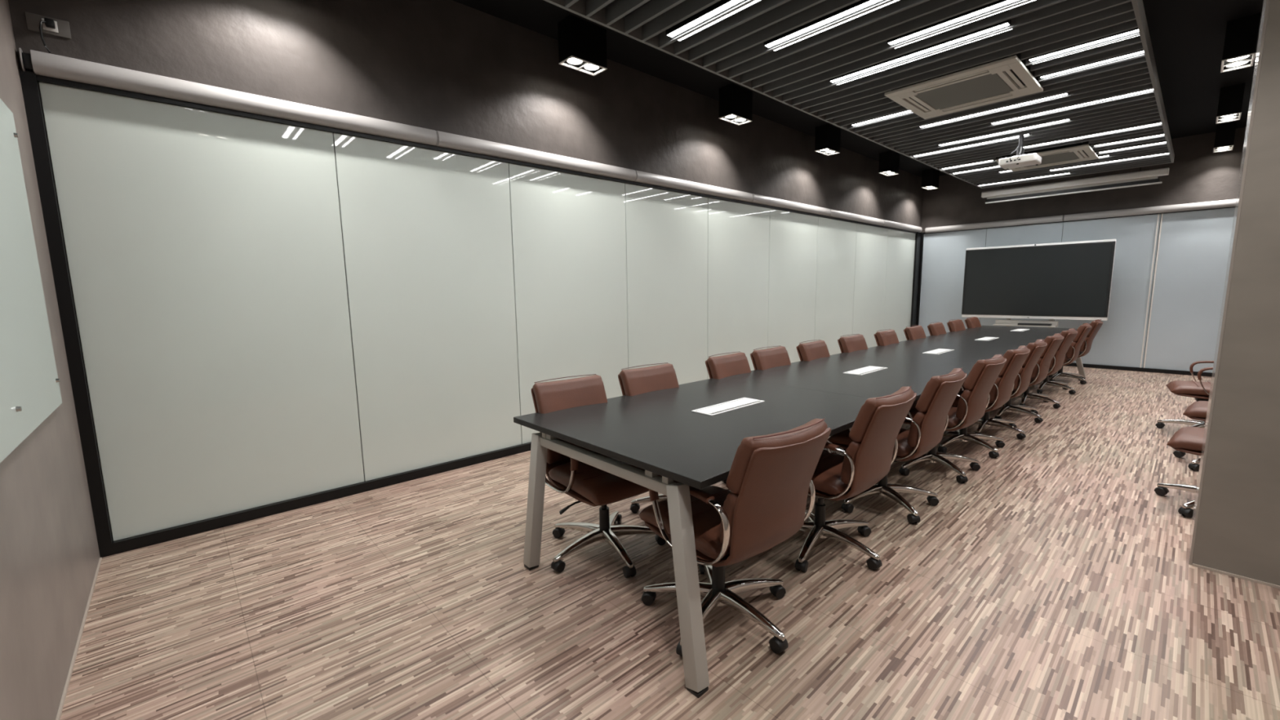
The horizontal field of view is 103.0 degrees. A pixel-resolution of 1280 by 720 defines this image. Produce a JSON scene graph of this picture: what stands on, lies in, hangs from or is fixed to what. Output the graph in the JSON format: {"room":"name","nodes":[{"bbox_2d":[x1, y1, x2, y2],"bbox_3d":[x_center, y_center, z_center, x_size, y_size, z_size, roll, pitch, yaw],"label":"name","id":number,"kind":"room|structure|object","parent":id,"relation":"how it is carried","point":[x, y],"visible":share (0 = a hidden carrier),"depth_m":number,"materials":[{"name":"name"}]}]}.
{"room":"conference room","nodes":[
{"label":"conference room","id":0,"kind":"room"},
{"bbox_2d":[0,0,100,719],"bbox_3d":[-1.446,-0.470,0.775,0.150,3.570,5.040,-8,10,-42],"label":"wall","id":1,"kind":"structure","parent":0,"point":[50,557],"depth_m":1.91,"materials":[{"name":"beige paint"}]},
{"bbox_2d":[0,98,62,462],"bbox_3d":[-1.777,-0.307,1.303,0.034,1.225,2.400,-8,10,-42],"label":"whiteboard","id":2,"kind":"object","parent":1,"relation":"attached to","point":[30,391],"visible":1,"depth_m":1.87,"materials":[{"name":"grey"}]},
{"bbox_2d":[55,557,102,719],"bbox_3d":[-1.345,1.286,1.048,0.008,0.012,4.690,-8,10,-42],"label":"baseboard","id":3,"kind":"structure","parent":1,"relation":"attached to","point":[73,662],"depth_m":2.05,"materials":[{"name":"beige"}]},
{"bbox_2d":[8,0,923,226],"bbox_3d":[1.305,-2.533,6.407,11.850,1.070,0.150,-8,10,-42],"label":"wall","id":4,"kind":"structure","parent":0,"point":[449,66],"depth_m":3.86,"materials":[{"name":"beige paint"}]},
{"bbox_2d":[25,11,71,39],"bbox_3d":[-2.913,-1.648,2.506,0.142,0.080,0.014,-8,10,-42],"label":"wall outlet","id":5,"kind":"object","parent":4,"relation":"attached to","point":[62,28],"visible":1,"depth_m":2.50,"materials":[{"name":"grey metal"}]},
{"bbox_2d":[39,17,55,53],"bbox_3d":[-2.893,-1.585,2.489,0.052,0.160,0.050,-8,10,-42],"label":"plug","id":6,"kind":"object","parent":5,"relation":"in","point":[49,23],"visible":1,"depth_m":2.48,"materials":[{"name":"black plastic"}]},
{"bbox_2d":[41,17,58,32],"bbox_3d":[-2.907,-1.648,2.507,0.050,0.052,0.005,-8,10,-42],"label":"socket","id":7,"kind":"object","parent":5,"relation":"attached to","point":[45,29],"depth_m":2.51,"materials":[{"name":"white plastic"}]},
{"bbox_2d":[18,48,437,145],"bbox_3d":[-2.240,-1.544,3.105,1.981,0.104,0.064,-8,10,-42],"label":"housing","id":8,"kind":"object","parent":4,"relation":"attached to","point":[43,64],"visible":1,"depth_m":2.89,"materials":[{"name":"grey metal"}]},
{"bbox_2d":[18,70,921,557],"bbox_3d":[1.370,-0.760,6.604,11.850,2.500,0.085,-8,10,-42],"label":"wall panel","id":9,"kind":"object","parent":4,"relation":"in","point":[261,316],"depth_m":3.51,"materials":[{"name":"white glass"}]},
{"bbox_2d":[435,130,636,181],"bbox_3d":[-0.781,-1.745,4.428,1.971,0.104,0.064,-8,10,-42],"label":"housing","id":10,"kind":"object","parent":4,"relation":"attached to","point":[445,140],"visible":0.98,"depth_m":4.26,"materials":[{"name":"grey metal"}]},
{"bbox_2d":[634,170,753,202],"bbox_3d":[0.674,-1.945,5.748,1.971,0.104,0.064,-8,10,-42],"label":"housing","id":11,"kind":"object","parent":4,"relation":"attached to","point":[642,177],"visible":0.97,"depth_m":5.62,"materials":[{"name":"grey metal"}]},
{"bbox_2d":[750,193,831,216],"bbox_3d":[2.139,-2.146,7.077,1.996,0.104,0.064,-8,10,-42],"label":"housing","id":12,"kind":"object","parent":4,"relation":"attached to","point":[760,199],"visible":0.98,"depth_m":6.96,"materials":[{"name":"grey metal"}]},
{"bbox_2d":[827,208,884,225],"bbox_3d":[3.594,-2.346,8.396,1.946,0.104,0.064,-8,10,-42],"label":"housing","id":13,"kind":"object","parent":4,"relation":"attached to","point":[837,214],"visible":0.98,"depth_m":8.29,"materials":[{"name":"grey metal"}]},
{"bbox_2d":[881,219,922,232],"bbox_3d":[4.991,-2.538,9.663,1.836,0.104,0.064,-8,10,-42],"label":"housing","id":14,"kind":"object","parent":4,"relation":"attached to","point":[886,223],"visible":0.98,"depth_m":9.59,"materials":[{"name":"grey"}]},
{"bbox_2d":[60,365,1279,719],"bbox_3d":[3.003,0.740,5.030,12.150,0.100,5.040,-8,10,-42],"label":"floor","id":15,"kind":"structure","parent":0,"point":[1055,581],"depth_m":2.25,"materials":[{"name":"wood"}]},
{"bbox_2d":[531,373,666,577],"bbox_3d":[-0.235,0.585,2.757,0.647,0.906,0.749,-7,10,-38],"label":"office chair","id":16,"kind":"object","parent":15,"relation":"on","point":[588,484],"visible":0.56,"depth_m":2.74,"materials":[{"name":"brown leather"}]},
{"bbox_2d":[533,374,607,413],"bbox_3d":[-0.405,0.224,2.945,0.438,0.230,0.168,-7,10,-38],"label":"cushion","id":17,"kind":"object","parent":16,"relation":"on","point":[551,396],"depth_m":2.91,"materials":[{"name":"brown leather"}]},
{"bbox_2d":[546,442,595,464],"bbox_3d":[-0.366,0.440,2.930,0.428,0.225,0.123,-7,10,-38],"label":"lumbar cushion","id":18,"kind":"object","parent":16,"relation":"on","point":[553,457],"depth_m":2.81,"materials":[{"name":"brown leather"}]},
{"bbox_2d":[617,362,679,513],"bbox_3d":[0.262,0.516,3.217,0.651,0.906,0.750,-7,10,-40],"label":"office chair","id":19,"kind":"object","parent":15,"relation":"on","point":[635,381],"visible":0.1,"depth_m":3.31,"materials":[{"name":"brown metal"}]},
{"bbox_2d":[619,363,679,395],"bbox_3d":[0.059,0.159,3.380,0.438,0.230,0.168,-7,10,-40],"label":"cushion","id":20,"kind":"object","parent":19,"relation":"on","point":[635,381],"depth_m":3.34,"materials":[{"name":"brown leather"}]},
{"bbox_2d":[705,351,751,484],"bbox_3d":[0.884,0.428,3.808,0.663,0.908,0.711,-7,10,-40],"label":"office chair","id":21,"kind":"object","parent":15,"relation":"on","point":[718,367],"visible":0.2,"depth_m":3.90,"materials":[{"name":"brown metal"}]},
{"bbox_2d":[706,351,751,379],"bbox_3d":[0.683,0.073,3.946,0.438,0.230,0.168,-8,11,-44],"label":"backrest","id":22,"kind":"object","parent":21,"relation":"on","point":[718,367],"depth_m":3.91,"materials":[{"name":"brown leather"}]},
{"bbox_2d":[639,418,831,656],"bbox_3d":[0.374,0.663,2.123,0.686,0.908,0.723,-7,10,-37],"label":"office chair","id":23,"kind":"object","parent":15,"relation":"on","point":[769,481],"visible":0.91,"depth_m":1.89,"materials":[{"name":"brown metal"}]},
{"bbox_2d":[720,492,738,546],"bbox_3d":[0.495,0.561,1.940,0.428,0.225,0.123,-7,10,-37],"label":"lumbar cushion","id":24,"kind":"object","parent":23,"relation":"on","point":[731,504],"depth_m":1.81,"materials":[{"name":"brown leather"}]},
{"bbox_2d":[726,418,827,493],"bbox_3d":[0.526,0.356,1.867,0.438,0.230,0.168,-7,10,-37],"label":"cushion","id":25,"kind":"object","parent":23,"relation":"on","point":[781,462],"depth_m":1.77,"materials":[{"name":"brown leather"}]},
{"bbox_2d":[750,345,841,455],"bbox_3d":[1.328,0.369,4.190,0.632,0.908,0.744,-8,10,-42],"label":"office chair","id":26,"kind":"object","parent":15,"relation":"on","point":[766,358],"visible":0.15,"depth_m":4.29,"materials":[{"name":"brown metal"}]},
{"bbox_2d":[751,346,791,369],"bbox_3d":[1.112,0.014,4.335,0.438,0.230,0.168,-8,10,-42],"label":"backrest","id":27,"kind":"object","parent":26,"relation":"on","point":[766,358],"depth_m":4.29,"materials":[{"name":"brown leather"}]},
{"bbox_2d":[513,325,1085,697],"bbox_3d":[2.997,0.294,5.160,8.845,0.750,1.356,-8,10,-42],"label":"conference table","id":28,"kind":"object","parent":15,"relation":"on","point":[658,432],"visible":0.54,"depth_m":2.60,"materials":[{"name":"black wood"}]},
{"bbox_2d":[691,397,764,415],"bbox_3d":[0.505,0.259,2.872,0.480,0.006,0.144,-8,10,-42],"label":"cable box","id":29,"kind":"object","parent":28,"relation":"on","point":[713,410],"visible":1,"depth_m":2.85,"materials":[{"name":"white paint"}]},
{"bbox_2d":[843,365,887,375],"bbox_3d":[1.794,0.081,4.041,0.480,0.006,0.144,-8,10,-42],"label":"cable box","id":30,"kind":"object","parent":28,"relation":"on","point":[864,371],"visible":1,"depth_m":4.02,"materials":[{"name":"white paint"}]},
{"bbox_2d":[795,339,845,450],"bbox_3d":[1.851,0.297,4.660,0.651,0.906,0.750,-8,11,-44],"label":"office chair","id":31,"kind":"object","parent":15,"relation":"on","point":[810,351],"visible":0.18,"depth_m":4.76,"materials":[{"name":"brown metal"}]},
{"bbox_2d":[797,340,830,360],"bbox_3d":[1.634,-0.058,4.809,0.438,0.230,0.168,-8,11,-44],"label":"backrest","id":32,"kind":"object","parent":31,"relation":"on","point":[810,351],"depth_m":4.76,"materials":[{"name":"brown leather"}]},
{"bbox_2d":[795,386,916,572],"bbox_3d":[1.015,0.575,2.700,0.664,0.908,0.706,-7,10,-39],"label":"office chair","id":33,"kind":"object","parent":15,"relation":"on","point":[867,460],"visible":0.74,"depth_m":2.47,"materials":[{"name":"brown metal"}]},
{"bbox_2d":[840,441,861,484],"bbox_3d":[1.159,0.471,2.534,0.428,0.225,0.123,-8,10,-42],"label":"lumbar cushion","id":34,"kind":"object","parent":33,"relation":"on","point":[854,449],"depth_m":2.40,"materials":[{"name":"brown leather"}]},
{"bbox_2d":[848,386,914,442],"bbox_3d":[1.194,0.265,2.464,0.438,0.230,0.168,-8,10,-42],"label":"cushion","id":35,"kind":"object","parent":33,"relation":"on","point":[880,419],"depth_m":2.35,"materials":[{"name":"brown leather"}]},
{"bbox_2d":[837,333,911,425],"bbox_3d":[2.421,0.214,5.218,0.664,0.908,0.706,-8,11,-44],"label":"office chair","id":36,"kind":"object","parent":15,"relation":"on","point":[850,344],"visible":0.15,"depth_m":5.33,"materials":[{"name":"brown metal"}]},
{"bbox_2d":[839,333,867,352],"bbox_3d":[2.244,-0.143,5.375,0.438,0.230,0.168,-8,10,-41],"label":"backrest","id":37,"kind":"object","parent":36,"relation":"on","point":[850,344],"depth_m":5.33,"materials":[{"name":"brown leather"}]},
{"bbox_2d":[874,328,899,346],"bbox_3d":[3.077,0.129,5.769,0.659,0.906,0.752,-8,11,-43],"label":"office chair","id":38,"kind":"object","parent":15,"relation":"on","point":[884,338],"visible":0.13,"depth_m":5.87,"materials":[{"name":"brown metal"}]},
{"bbox_2d":[827,368,966,523],"bbox_3d":[1.608,0.489,3.268,0.661,0.906,0.752,-8,11,-43],"label":"office chair","id":39,"kind":"object","parent":15,"relation":"on","point":[928,425],"visible":0.67,"depth_m":3.01,"materials":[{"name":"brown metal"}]},
{"bbox_2d":[907,411,926,447],"bbox_3d":[1.767,0.387,3.085,0.428,0.225,0.123,-8,11,-43],"label":"lumbar cushion","id":40,"kind":"object","parent":39,"relation":"on","point":[920,417],"depth_m":2.95,"materials":[{"name":"brown leather"}]},
{"bbox_2d":[915,368,964,412],"bbox_3d":[1.802,0.182,3.016,0.438,0.230,0.168,-8,11,-43],"label":"cushion","id":41,"kind":"object","parent":39,"relation":"on","point":[939,394],"depth_m":2.89,"materials":[{"name":"brown leather"}]},
{"bbox_2d":[903,324,926,340],"bbox_3d":[3.692,0.045,6.334,0.658,0.908,0.765,-8,10,-42],"label":"office chair","id":42,"kind":"object","parent":15,"relation":"on","point":[913,333],"visible":0.16,"depth_m":6.45,"materials":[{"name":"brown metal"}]},
{"bbox_2d":[927,321,946,335],"bbox_3d":[4.324,-0.044,6.915,0.644,0.906,0.733,-8,11,-44],"label":"office chair","id":43,"kind":"object","parent":15,"relation":"on","point":[938,328],"visible":0.18,"depth_m":6.97,"materials":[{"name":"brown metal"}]},
{"bbox_2d":[898,354,1006,483],"bbox_3d":[2.282,0.396,3.880,0.660,0.906,0.753,-8,10,-41],"label":"office chair","id":44,"kind":"object","parent":15,"relation":"on","point":[973,402],"visible":0.62,"depth_m":3.61,"materials":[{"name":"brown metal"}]},
{"bbox_2d":[955,389,973,419],"bbox_3d":[2.438,0.295,3.694,0.428,0.225,0.123,-8,10,-41],"label":"lumbar cushion","id":45,"kind":"object","parent":44,"relation":"on","point":[967,394],"depth_m":3.56,"materials":[{"name":"brown leather"}]},
{"bbox_2d":[963,354,1004,390],"bbox_3d":[2.472,0.090,3.623,0.438,0.230,0.168,-8,10,-41],"label":"backrest","id":46,"kind":"object","parent":44,"relation":"on","point":[984,374],"depth_m":3.50,"materials":[{"name":"brown leather"}]},
{"bbox_2d":[946,319,965,332],"bbox_3d":[4.934,-0.126,7.455,0.649,0.906,0.750,-8,10,-41],"label":"office chair","id":47,"kind":"object","parent":15,"relation":"on","point":[955,325],"visible":0.14,"depth_m":7.54,"materials":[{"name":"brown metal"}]},
{"bbox_2d":[964,316,981,328],"bbox_3d":[5.528,-0.211,8.025,0.689,0.908,0.726,-8,10,-42],"label":"office chair","id":48,"kind":"object","parent":15,"relation":"on","point":[971,322],"visible":0.18,"depth_m":8.08,"materials":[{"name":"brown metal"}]},
{"bbox_2d":[937,345,1030,457],"bbox_3d":[2.851,0.318,4.395,0.657,0.906,0.752,-8,10,-42],"label":"office chair","id":49,"kind":"object","parent":15,"relation":"on","point":[1000,393],"visible":0.64,"depth_m":4.14,"materials":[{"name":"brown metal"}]},
{"bbox_2d":[989,376,1002,402],"bbox_3d":[3.013,0.216,4.215,0.428,0.225,0.123,-8,10,-42],"label":"lumbar cushion","id":50,"kind":"object","parent":49,"relation":"on","point":[993,393],"depth_m":4.08,"materials":[{"name":"brown leather"}]},
{"bbox_2d":[998,345,1029,376],"bbox_3d":[3.047,0.011,4.145,0.438,0.230,0.168,-8,10,-42],"label":"backrest","id":51,"kind":"object","parent":49,"relation":"on","point":[1015,358],"depth_m":4.01,"materials":[{"name":"brown leather"}]},
{"bbox_2d":[960,338,1047,439],"bbox_3d":[3.360,0.250,4.848,0.658,0.908,0.765,-8,11,-44],"label":"office chair","id":52,"kind":"object","parent":15,"relation":"on","point":[1022,381],"visible":0.44,"depth_m":4.58,"materials":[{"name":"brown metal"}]},
{"bbox_2d":[1013,366,1024,390],"bbox_3d":[3.535,0.144,4.689,0.428,0.225,0.123,-8,11,-44],"label":"lumbar cushion","id":53,"kind":"object","parent":52,"relation":"on","point":[1021,372],"depth_m":4.55,"materials":[{"name":"brown leather"}]},
{"bbox_2d":[1022,338,1046,366],"bbox_3d":[3.571,-0.061,4.620,0.438,0.230,0.168,-8,11,-44],"label":"backrest","id":54,"kind":"object","parent":52,"relation":"on","point":[1037,348],"depth_m":4.48,"materials":[{"name":"brown leather"}]},
{"bbox_2d":[994,333,1064,422],"bbox_3d":[3.974,0.165,5.409,0.658,0.908,0.765,-8,10,-42],"label":"office chair","id":55,"kind":"object","parent":15,"relation":"on","point":[1040,371],"visible":0.48,"depth_m":5.14,"materials":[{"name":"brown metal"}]},
{"bbox_2d":[1031,357,1043,378],"bbox_3d":[4.147,0.060,5.244,0.428,0.225,0.123,-8,10,-42],"label":"armrest","id":56,"kind":"object","parent":55,"relation":"on","point":[1040,362],"depth_m":5.11,"materials":[{"name":"brown leather"}]},
{"bbox_2d":[1040,333,1063,357],"bbox_3d":[4.182,-0.145,5.174,0.438,0.230,0.168,-8,10,-42],"label":"backrest","id":57,"kind":"object","parent":55,"relation":"on","point":[1053,342],"depth_m":5.04,"materials":[{"name":"brown leather"}]},
{"bbox_2d":[961,239,1115,328],"bbox_3d":[6.746,-0.932,8.797,0.660,2.094,2.022,-8,10,-42],"label":"display","id":58,"kind":"object","parent":15,"relation":"on","point":[1068,280],"visible":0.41,"depth_m":8.61,"materials":[{"name":"black glass"}]},
{"bbox_2d":[992,319,1058,327],"bbox_3d":[6.658,-0.635,8.807,0.204,0.094,0.880,-8,10,-42],"label":"shelf","id":59,"kind":"object","parent":58,"relation":"attached to","point":[1008,322],"depth_m":8.84,"materials":[{"name":"grey paint"}]},
{"bbox_2d":[1017,328,1077,408],"bbox_3d":[4.615,0.078,5.984,0.747,0.908,0.632,6,10,41],"label":"office chair","id":60,"kind":"object","parent":15,"relation":"on","point":[1057,362],"visible":0.48,"depth_m":5.71,"materials":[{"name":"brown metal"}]},
{"bbox_2d":[1048,350,1058,368],"bbox_3d":[4.778,-0.026,5.816,0.428,0.225,0.123,-8,10,-41],"label":"armrest","id":61,"kind":"object","parent":60,"relation":"on","point":[1056,355],"depth_m":5.68,"materials":[{"name":"brown leather"}]},
{"bbox_2d":[1057,328,1077,350],"bbox_3d":[4.812,-0.232,5.745,0.438,0.230,0.168,-8,10,-41],"label":"cushion","id":62,"kind":"object","parent":60,"relation":"on","point":[1069,335],"depth_m":5.61,"materials":[{"name":"brown leather"}]},
{"bbox_2d":[1031,322,1091,394],"bbox_3d":[5.455,-0.039,6.750,0.746,0.906,0.639,7,11,44],"label":"office chair","id":63,"kind":"object","parent":15,"relation":"on","point":[1073,353],"visible":0.48,"depth_m":6.47,"materials":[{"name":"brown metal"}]},
{"bbox_2d":[1066,342,1077,358],"bbox_3d":[5.631,-0.144,6.590,0.123,0.225,0.428,7,11,44],"label":"armrest","id":64,"kind":"object","parent":63,"relation":"on","point":[1070,351],"depth_m":6.45,"materials":[{"name":"brown leather"}]},
{"bbox_2d":[1073,323,1091,342],"bbox_3d":[5.668,-0.350,6.522,0.168,0.230,0.438,7,11,44],"label":"cushion","id":65,"kind":"object","parent":63,"relation":"on","point":[1084,329],"depth_m":6.38,"materials":[{"name":"brown leather"}]},
{"bbox_2d":[1048,319,1102,384],"bbox_3d":[6.200,-0.140,7.417,0.651,0.906,0.750,-8,11,-43],"label":"office chair","id":66,"kind":"object","parent":15,"relation":"on","point":[1095,325],"visible":0.49,"depth_m":7.14,"materials":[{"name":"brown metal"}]},
{"bbox_2d":[1086,319,1102,336],"bbox_3d":[6.404,-0.449,7.176,0.438,0.230,0.168,-8,11,-43],"label":"cushion","id":67,"kind":"object","parent":66,"relation":"on","point":[1095,325],"depth_m":7.03,"materials":[{"name":"brown leather"}]},
{"bbox_2d":[1154,420,1205,518],"bbox_3d":[3.647,0.489,3.042,0.644,0.906,0.748,-7,10,-38],"label":"office chair","id":68,"kind":"object","parent":15,"relation":"on","point":[1189,440],"visible":0.24,"depth_m":3.12,"materials":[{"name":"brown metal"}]},
{"bbox_2d":[1155,360,1213,428],"bbox_3d":[5.292,0.248,4.645,0.747,0.906,0.642,6,10,41],"label":"office chair","id":69,"kind":"object","parent":15,"relation":"on","point":[1200,390],"visible":0.26,"depth_m":4.67,"materials":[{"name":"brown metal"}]},
{"bbox_2d":[1173,400,1208,471],"bbox_3d":[4.529,0.378,3.770,0.632,0.908,0.744,-7,10,-38],"label":"office chair","id":70,"kind":"object","parent":15,"relation":"on","point":[1197,410],"visible":0.16,"depth_m":3.83,"materials":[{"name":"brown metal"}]},
{"bbox_2d":[1188,0,1279,586],"bbox_3d":[3.129,-0.732,2.208,0.438,3.570,0.700,-8,10,-42],"label":"wall pier","id":71,"kind":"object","parent":15,"relation":"on","point":[1235,526],"visible":1,"depth_m":2.35,"materials":[{"name":"beige paint"}]},
{"bbox_2d":[1192,563,1279,588],"bbox_3d":[2.995,1.054,2.292,0.008,0.012,0.688,-8,10,-42],"label":"baseboard","id":72,"kind":"object","parent":71,"relation":"attached to","point":[1193,564],"visible":1,"depth_m":2.44,"materials":[{"name":"beige"}]},
{"bbox_2d":[452,0,1263,177],"bbox_3d":[2.948,-2.896,4.540,12.150,0.100,5.040,-8,10,-42],"label":"ceiling","id":73,"kind":"structure","parent":0,"point":[1188,37],"depth_m":4.97,"materials":[{"name":"black paint"}]},
{"bbox_2d":[557,14,607,75],"bbox_3d":[-0.473,-2.594,4.211,0.364,0.310,0.184,-8,10,-42],"label":"recessed light","id":74,"kind":"object","parent":73,"relation":"in","point":[582,44],"visible":1,"depth_m":4.14,"materials":[{"name":"black metal"}]},
{"bbox_2d":[718,83,752,125],"bbox_3d":[1.054,-2.804,5.596,0.364,0.310,0.184,-8,10,-42],"label":"recessed light","id":75,"kind":"object","parent":73,"relation":"in","point":[735,102],"visible":1,"depth_m":5.51,"materials":[{"name":"black metal"}]},
{"bbox_2d":[814,124,840,155],"bbox_3d":[2.575,-3.013,6.976,0.364,0.310,0.184,-8,10,-42],"label":"recessed light","id":76,"kind":"object","parent":73,"relation":"in","point":[828,137],"visible":1,"depth_m":6.88,"materials":[{"name":"black metal"}]},
{"bbox_2d":[543,0,1174,188],"bbox_3d":[2.826,-2.569,4.410,10.330,0.510,2.282,-8,10,-42],"label":"ceiling panel","id":77,"kind":"object","parent":73,"relation":"hanging from","point":[797,75],"visible":0.9,"depth_m":3.86,"materials":[{"name":"grey metal"}]},
{"bbox_2d":[666,0,761,41],"bbox_3d":[0.628,-2.124,2.955,0.132,0.058,1.212,-8,10,-42],"label":"ceiling light","id":78,"kind":"object","parent":77,"relation":"attached to","point":[721,6],"visible":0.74,"depth_m":3.16,"materials":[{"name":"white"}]},
{"bbox_2d":[763,0,899,51],"bbox_3d":[1.314,-2.156,3.119,0.132,0.058,1.212,-8,10,-42],"label":"ceiling light","id":79,"kind":"object","parent":77,"relation":"attached to","point":[861,4],"visible":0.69,"depth_m":3.23,"materials":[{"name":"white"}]},
{"bbox_2d":[850,109,912,127],"bbox_3d":[2.433,-2.438,5.083,0.132,0.058,0.602,-8,10,-42],"label":"ceiling light","id":80,"kind":"object","parent":77,"relation":"attached to","point":[907,110],"visible":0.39,"depth_m":5.06,"materials":[{"name":"white"}]},
{"bbox_2d":[829,18,1013,85],"bbox_3d":[1.998,-2.251,3.740,0.132,0.058,1.212,-8,10,-42],"label":"ceiling light","id":81,"kind":"object","parent":77,"relation":"attached to","point":[1006,23],"visible":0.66,"depth_m":3.64,"materials":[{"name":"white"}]},
{"bbox_2d":[886,0,1035,48],"bbox_3d":[2.155,-2.169,3.116,0.132,0.058,1.192,-8,10,-42],"label":"ceiling light","id":82,"kind":"object","parent":77,"relation":"attached to","point":[999,3],"visible":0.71,"depth_m":3.24,"materials":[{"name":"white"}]},
{"bbox_2d":[912,133,1030,156],"bbox_3d":[3.967,-2.605,6.144,0.132,0.058,1.212,-8,10,-42],"label":"ceiling light","id":83,"kind":"object","parent":77,"relation":"attached to","point":[1029,133],"visible":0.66,"depth_m":6.11,"materials":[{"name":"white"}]},
{"bbox_2d":[919,91,1069,128],"bbox_3d":[3.393,-2.435,4.951,0.132,0.058,1.212,-8,10,-42],"label":"ceiling light","id":84,"kind":"object","parent":77,"relation":"attached to","point":[1064,93],"visible":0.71,"depth_m":4.86,"materials":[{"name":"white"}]},
{"bbox_2d":[937,118,1071,146],"bbox_3d":[4.002,-2.539,5.652,0.132,0.058,1.212,-8,10,-42],"label":"ceiling light","id":85,"kind":"object","parent":77,"relation":"attached to","point":[1068,119],"visible":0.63,"depth_m":5.58,"materials":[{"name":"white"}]},
{"bbox_2d":[990,88,1153,124],"bbox_3d":[4.090,-2.435,4.877,0.132,0.058,1.202,-8,10,-42],"label":"ceiling light","id":86,"kind":"object","parent":77,"relation":"attached to","point":[1151,89],"visible":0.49,"depth_m":4.80,"materials":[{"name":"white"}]},
{"bbox_2d":[1027,27,1139,64],"bbox_3d":[3.152,-2.252,3.624,0.132,0.058,0.602,-8,10,-42],"label":"ceiling light","id":87,"kind":"object","parent":77,"relation":"attached to","point":[1134,30],"visible":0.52,"depth_m":3.59,"materials":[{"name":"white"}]},
{"bbox_2d":[1039,48,1145,81],"bbox_3d":[3.491,-2.300,3.938,0.132,0.058,0.612,-8,10,-42],"label":"ceiling light","id":88,"kind":"object","parent":77,"relation":"attached to","point":[1140,51],"visible":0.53,"depth_m":3.91,"materials":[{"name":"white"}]},
{"bbox_2d":[1022,122,1161,147],"bbox_3d":[5.116,-2.576,5.808,0.132,0.058,1.202,-8,10,-42],"label":"ceiling light","id":89,"kind":"object","parent":77,"relation":"attached to","point":[1158,122],"visible":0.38,"depth_m":5.75,"materials":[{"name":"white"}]},
{"bbox_2d":[878,151,899,176],"bbox_3d":[4.090,-3.221,8.349,0.364,0.310,0.184,-8,10,-42],"label":"recessed light","id":90,"kind":"object","parent":73,"relation":"in","point":[889,162],"visible":1,"depth_m":8.25,"materials":[{"name":"black metal"}]},
{"bbox_2d":[920,168,939,190],"bbox_3d":[5.494,-3.414,9.622,0.364,0.310,0.184,-8,10,-42],"label":"recessed light","id":91,"kind":"object","parent":73,"relation":"in","point":[930,177],"visible":1,"depth_m":9.52,"materials":[{"name":"black"}]},
{"bbox_2d":[884,52,1043,119],"bbox_3d":[2.761,-2.543,4.314,0.960,0.534,0.930,-8,10,-42],"label":"air conditioner","id":92,"kind":"object","parent":73,"relation":"hanging from","point":[1007,77],"visible":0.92,"depth_m":4.26,"materials":[{"name":"grey plastic"}]},
{"bbox_2d":[915,73,1013,109],"bbox_3d":[2.765,-2.288,4.348,0.588,0.012,0.588,-8,10,-42],"label":"grille","id":93,"kind":"object","parent":92,"relation":"attached to","point":[988,86],"depth_m":4.33,"materials":[{"name":"grey plastic"}]},
{"bbox_2d":[998,134,1041,169],"bbox_3d":[4.211,-2.579,5.601,0.374,0.850,0.340,-8,10,-42],"label":"ceiling projector","id":94,"kind":"object","parent":73,"relation":"hanging from","point":[1020,160],"visible":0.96,"depth_m":5.61,"materials":[{"name":"white plastic"}]},
{"bbox_2d":[995,141,1098,171],"bbox_3d":[5.362,-2.901,6.673,0.940,0.534,0.930,-8,10,-42],"label":"air conditioner","id":95,"kind":"object","parent":73,"relation":"hanging from","point":[1082,151],"visible":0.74,"depth_m":6.51,"materials":[{"name":"grey plastic"}]},
{"bbox_2d":[1024,151,1079,167],"bbox_3d":[5.366,-2.646,6.707,0.588,0.012,0.588,-8,10,-42],"label":"grille","id":96,"kind":"object","parent":95,"relation":"attached to","point":[1066,156],"depth_m":6.63,"materials":[{"name":"grey plastic"}]},
{"bbox_2d":[981,167,1168,204],"bbox_3d":[6.830,-3.022,8.133,0.113,0.727,2.296,-8,10,-42],"label":"projection screen","id":97,"kind":"object","parent":73,"relation":"hanging from","point":[1140,178],"visible":0.86,"depth_m":8.03,"materials":[{"name":"white paint"}]},
{"bbox_2d":[1213,121,1236,152],"bbox_3d":[8.198,-3.118,7.133,0.364,0.310,0.184,-8,10,-42],"label":"recessed light","id":98,"kind":"object","parent":73,"relation":"in","point":[1224,133],"visible":1,"depth_m":7.03,"materials":[{"name":"black metal"}]},
{"bbox_2d":[1215,83,1244,124],"bbox_3d":[6.724,-2.916,5.797,0.364,0.310,0.184,-8,10,-42],"label":"recessed light","id":99,"kind":"object","parent":73,"relation":"in","point":[1231,98],"visible":1,"depth_m":5.69,"materials":[{"name":"black metal"}]},
{"bbox_2d":[1220,12,1261,72],"bbox_3d":[5.118,-2.695,4.340,0.364,0.310,0.184,-8,10,-42],"label":"recessed light","id":100,"kind":"object","parent":73,"relation":"in","point":[1242,33],"visible":1,"depth_m":4.24,"materials":[{"name":"black metal"}]},
{"bbox_2d":[920,127,1245,232],"bbox_3d":[7.379,-2.924,8.628,0.150,1.070,4.740,-8,10,-42],"label":"wall","id":101,"kind":"structure","parent":0,"point":[1197,174],"depth_m":8.20,"materials":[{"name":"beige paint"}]},
{"bbox_2d":[924,214,1063,233],"bbox_3d":[6.505,-2.521,9.491,0.064,0.104,2.168,-8,10,-42],"label":"housing","id":102,"kind":"object","parent":101,"relation":"attached to","point":[1055,218],"visible":1,"depth_m":9.37,"materials":[{"name":"grey metal"}]},
{"bbox_2d":[916,206,1235,377],"bbox_3d":[7.365,-1.150,8.830,0.080,2.500,4.740,-8,10,-42],"label":"wall panel","id":103,"kind":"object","parent":101,"relation":"in","point":[1169,271],"depth_m":8.12,"materials":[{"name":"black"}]},
{"bbox_2d":[1063,199,1235,221],"bbox_3d":[8.035,-2.320,7.834,0.064,0.104,2.344,-8,10,-42],"label":"housing","id":104,"kind":"object","parent":101,"relation":"attached to","point":[1230,202],"visible":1,"depth_m":7.88,"materials":[{"name":"grey metal"}]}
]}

